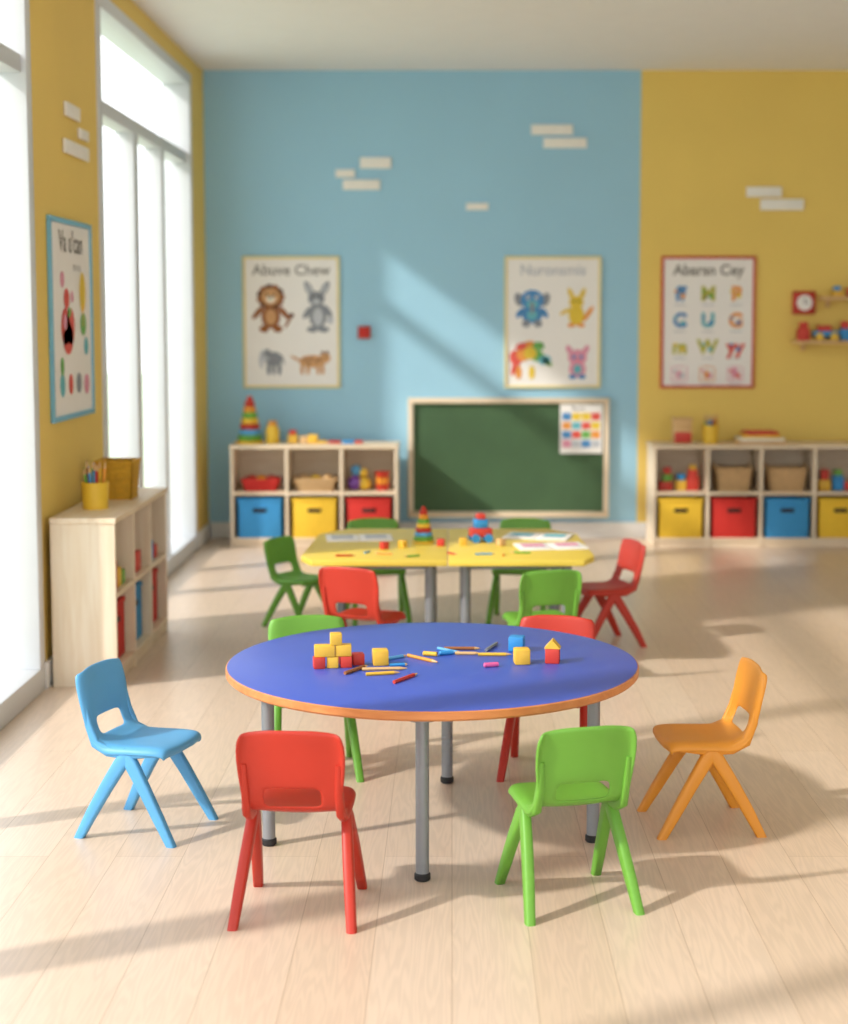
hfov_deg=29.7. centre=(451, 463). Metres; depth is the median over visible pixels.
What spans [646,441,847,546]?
cubby shelf
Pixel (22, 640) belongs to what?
window
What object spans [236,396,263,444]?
toy
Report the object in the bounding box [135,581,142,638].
storage bin
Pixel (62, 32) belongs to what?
wall
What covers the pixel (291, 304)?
poster
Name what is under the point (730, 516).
storage bin
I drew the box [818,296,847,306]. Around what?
floating shelf
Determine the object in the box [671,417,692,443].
toy box
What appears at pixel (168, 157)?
window
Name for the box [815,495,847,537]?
storage bin
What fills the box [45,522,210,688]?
baseboard
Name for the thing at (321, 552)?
table
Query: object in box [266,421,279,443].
bottle
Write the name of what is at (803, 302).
clock
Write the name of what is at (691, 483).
blocks
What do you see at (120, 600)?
storage bin
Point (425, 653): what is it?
crayon
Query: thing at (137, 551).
blocks
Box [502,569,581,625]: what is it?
plastic chair
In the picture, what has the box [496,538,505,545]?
block
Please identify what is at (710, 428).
pencil cup
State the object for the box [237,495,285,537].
storage bin
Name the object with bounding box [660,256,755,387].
poster
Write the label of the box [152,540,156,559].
blocks
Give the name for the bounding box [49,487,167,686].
cubby shelf
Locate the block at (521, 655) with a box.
[513,647,529,664]
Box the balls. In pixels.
[347,465,370,489]
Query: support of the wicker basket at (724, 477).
in the cubby shelf at (816, 455)
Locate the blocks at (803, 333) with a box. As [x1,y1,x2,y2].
[796,322,809,340]
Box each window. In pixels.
[0,0,45,730]
[94,0,197,576]
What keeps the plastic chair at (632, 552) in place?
on the floor
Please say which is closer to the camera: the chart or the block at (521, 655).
the block at (521, 655)
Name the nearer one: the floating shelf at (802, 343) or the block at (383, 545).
the block at (383, 545)
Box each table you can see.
[225,622,638,881]
[301,529,447,622]
[448,529,594,622]
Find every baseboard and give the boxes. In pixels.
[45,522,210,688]
[211,522,645,537]
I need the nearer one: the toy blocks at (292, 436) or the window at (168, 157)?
the window at (168, 157)
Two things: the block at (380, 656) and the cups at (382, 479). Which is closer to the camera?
the block at (380, 656)
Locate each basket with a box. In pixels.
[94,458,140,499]
[241,475,281,490]
[292,474,338,490]
[710,462,752,490]
[763,462,807,490]
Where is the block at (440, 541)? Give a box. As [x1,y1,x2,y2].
[437,538,444,545]
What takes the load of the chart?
attached to the chalkboard
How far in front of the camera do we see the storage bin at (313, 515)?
10.57 m
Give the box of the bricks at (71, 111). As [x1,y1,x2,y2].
[63,101,89,161]
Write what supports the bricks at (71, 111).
attached to the wall at (62, 32)
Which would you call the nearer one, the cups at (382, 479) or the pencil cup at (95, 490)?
the pencil cup at (95, 490)
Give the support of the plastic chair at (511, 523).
on the floor
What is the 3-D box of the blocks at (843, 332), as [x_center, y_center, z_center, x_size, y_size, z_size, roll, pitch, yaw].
[2.693,-0.898,10.793,0.145,0.130,0.060,0,5,0]
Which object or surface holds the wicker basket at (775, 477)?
in the cubby shelf at (816, 455)
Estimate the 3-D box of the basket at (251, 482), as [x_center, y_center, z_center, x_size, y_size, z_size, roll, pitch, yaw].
[-1.270,0.123,10.677,0.250,0.101,0.210,0,5,0]
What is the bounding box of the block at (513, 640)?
[508,634,524,651]
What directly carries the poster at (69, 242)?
attached to the wall at (62, 32)
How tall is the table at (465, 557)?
0.493 m
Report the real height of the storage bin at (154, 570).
0.250 m
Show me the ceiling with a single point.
(215, 34)
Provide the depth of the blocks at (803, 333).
10.77 m
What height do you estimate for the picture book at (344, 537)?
0.009 m
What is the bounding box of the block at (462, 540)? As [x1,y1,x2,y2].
[459,537,466,544]
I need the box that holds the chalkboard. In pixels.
[408,398,609,517]
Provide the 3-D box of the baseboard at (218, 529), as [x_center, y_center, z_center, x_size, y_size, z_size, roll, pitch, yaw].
[1.265,0.455,11.001,5.870,0.110,0.016,0,5,0]
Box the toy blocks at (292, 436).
[288,430,317,443]
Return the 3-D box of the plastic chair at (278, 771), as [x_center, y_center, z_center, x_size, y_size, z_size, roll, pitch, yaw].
[-0.388,0.891,4.103,0.324,0.510,0.342,0,5,3]
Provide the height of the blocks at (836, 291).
0.070 m
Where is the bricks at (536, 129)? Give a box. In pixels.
[335,124,803,209]
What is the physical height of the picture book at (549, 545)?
0.009 m
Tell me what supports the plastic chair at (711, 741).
on the floor
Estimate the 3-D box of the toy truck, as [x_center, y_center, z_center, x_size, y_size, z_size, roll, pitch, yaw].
[0.130,0.290,7.308,0.100,0.130,0.088,-1,5,-11]
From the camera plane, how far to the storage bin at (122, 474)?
7.16 m
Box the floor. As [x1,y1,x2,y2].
[0,538,847,1023]
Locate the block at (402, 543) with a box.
[398,539,406,547]
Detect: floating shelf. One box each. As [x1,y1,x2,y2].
[791,340,847,350]
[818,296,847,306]
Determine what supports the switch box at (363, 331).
attached to the wall at (666, 167)
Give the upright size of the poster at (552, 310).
0.892 m
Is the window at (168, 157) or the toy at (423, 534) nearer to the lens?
the toy at (423, 534)
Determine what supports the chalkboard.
attached to the wall at (666, 167)
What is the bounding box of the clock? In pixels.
[792,291,815,313]
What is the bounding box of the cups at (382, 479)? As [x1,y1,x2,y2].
[375,471,389,490]
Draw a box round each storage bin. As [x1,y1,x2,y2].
[117,596,124,657]
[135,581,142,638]
[152,568,157,622]
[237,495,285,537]
[292,495,338,537]
[346,495,392,524]
[656,495,702,537]
[709,495,756,537]
[762,495,809,537]
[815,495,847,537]
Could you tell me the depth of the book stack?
10.56 m
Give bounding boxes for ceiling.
[132,0,847,69]
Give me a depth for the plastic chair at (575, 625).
5.46 m
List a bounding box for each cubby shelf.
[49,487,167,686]
[229,441,399,546]
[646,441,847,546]
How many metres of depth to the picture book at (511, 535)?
7.43 m
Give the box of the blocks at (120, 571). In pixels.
[116,560,124,587]
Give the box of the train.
[318,440,362,443]
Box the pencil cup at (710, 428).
[702,413,718,443]
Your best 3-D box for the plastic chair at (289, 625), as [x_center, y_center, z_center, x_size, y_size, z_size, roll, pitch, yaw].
[-0.466,0.781,5.350,0.318,0.500,0.335,-1,5,-12]
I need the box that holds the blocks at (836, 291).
[831,286,847,295]
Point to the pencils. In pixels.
(393, 666)
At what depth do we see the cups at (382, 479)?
10.62 m
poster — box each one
[46,215,94,423]
[242,256,339,387]
[504,256,601,387]
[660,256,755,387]
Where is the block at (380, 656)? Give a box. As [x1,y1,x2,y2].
[372,648,388,665]
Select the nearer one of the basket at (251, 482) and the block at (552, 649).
the block at (552, 649)
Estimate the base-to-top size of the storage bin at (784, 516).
0.262 m
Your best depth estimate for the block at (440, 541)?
7.17 m
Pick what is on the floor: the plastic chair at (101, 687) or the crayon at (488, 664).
the plastic chair at (101, 687)
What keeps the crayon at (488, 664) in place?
on the round table at (280, 672)
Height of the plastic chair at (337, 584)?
0.510 m
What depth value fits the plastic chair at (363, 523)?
8.09 m
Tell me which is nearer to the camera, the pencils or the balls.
the pencils
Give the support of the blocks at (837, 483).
in the cubby shelf at (816, 455)
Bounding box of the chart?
[560,404,602,452]
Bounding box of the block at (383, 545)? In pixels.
[379,541,388,549]
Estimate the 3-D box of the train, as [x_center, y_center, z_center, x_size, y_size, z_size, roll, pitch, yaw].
[-0.742,-0.147,10.662,0.295,0.020,0.060,0,5,0]
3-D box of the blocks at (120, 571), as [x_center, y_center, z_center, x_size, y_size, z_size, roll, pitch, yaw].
[-1.430,0.456,6.743,0.060,0.120,0.230,0,5,0]
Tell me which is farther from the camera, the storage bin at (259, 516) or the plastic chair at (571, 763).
the storage bin at (259, 516)
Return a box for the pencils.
[344,642,510,683]
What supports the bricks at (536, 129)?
attached to the wall at (666, 167)
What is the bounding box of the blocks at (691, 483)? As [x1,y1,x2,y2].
[658,464,698,490]
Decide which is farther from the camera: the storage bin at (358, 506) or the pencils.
the storage bin at (358, 506)
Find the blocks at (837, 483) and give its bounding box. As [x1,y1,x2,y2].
[817,469,847,490]
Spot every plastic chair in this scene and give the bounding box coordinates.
[74,658,218,847]
[227,730,366,933]
[261,536,322,626]
[268,615,363,782]
[318,566,405,626]
[346,518,411,625]
[485,518,550,623]
[495,725,644,926]
[496,615,595,781]
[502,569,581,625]
[577,538,646,646]
[637,657,766,839]
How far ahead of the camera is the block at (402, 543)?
7.13 m
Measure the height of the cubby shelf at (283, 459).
0.675 m
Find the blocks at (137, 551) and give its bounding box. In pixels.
[135,549,140,572]
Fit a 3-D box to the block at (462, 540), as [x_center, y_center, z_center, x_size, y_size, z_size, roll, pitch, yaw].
[0.050,0.348,7.223,0.032,0.032,0.032,-1,5,-9]
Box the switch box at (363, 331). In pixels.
[358,326,369,338]
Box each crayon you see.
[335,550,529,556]
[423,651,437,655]
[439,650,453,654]
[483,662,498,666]
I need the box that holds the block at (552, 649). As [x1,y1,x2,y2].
[544,638,560,663]
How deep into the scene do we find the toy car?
10.76 m
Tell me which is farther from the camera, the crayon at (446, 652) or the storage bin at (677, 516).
the storage bin at (677, 516)
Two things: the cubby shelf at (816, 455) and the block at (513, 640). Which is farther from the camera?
the cubby shelf at (816, 455)
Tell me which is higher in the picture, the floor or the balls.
the balls
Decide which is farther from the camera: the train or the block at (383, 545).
the train
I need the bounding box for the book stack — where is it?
[733,430,786,443]
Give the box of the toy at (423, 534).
[412,506,434,543]
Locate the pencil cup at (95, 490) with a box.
[81,460,108,509]
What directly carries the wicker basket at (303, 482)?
in the cubby shelf at (283, 459)
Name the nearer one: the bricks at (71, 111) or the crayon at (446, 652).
the crayon at (446, 652)
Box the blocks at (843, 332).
[839,321,847,340]
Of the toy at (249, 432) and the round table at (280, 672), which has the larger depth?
the toy at (249, 432)
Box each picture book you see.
[326,534,392,541]
[502,532,572,540]
[513,542,588,550]
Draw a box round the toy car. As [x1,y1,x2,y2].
[812,325,838,340]
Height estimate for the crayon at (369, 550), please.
0.008 m
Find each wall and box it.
[29,0,208,660]
[203,70,847,521]
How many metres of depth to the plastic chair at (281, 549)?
7.88 m
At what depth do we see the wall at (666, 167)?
10.82 m

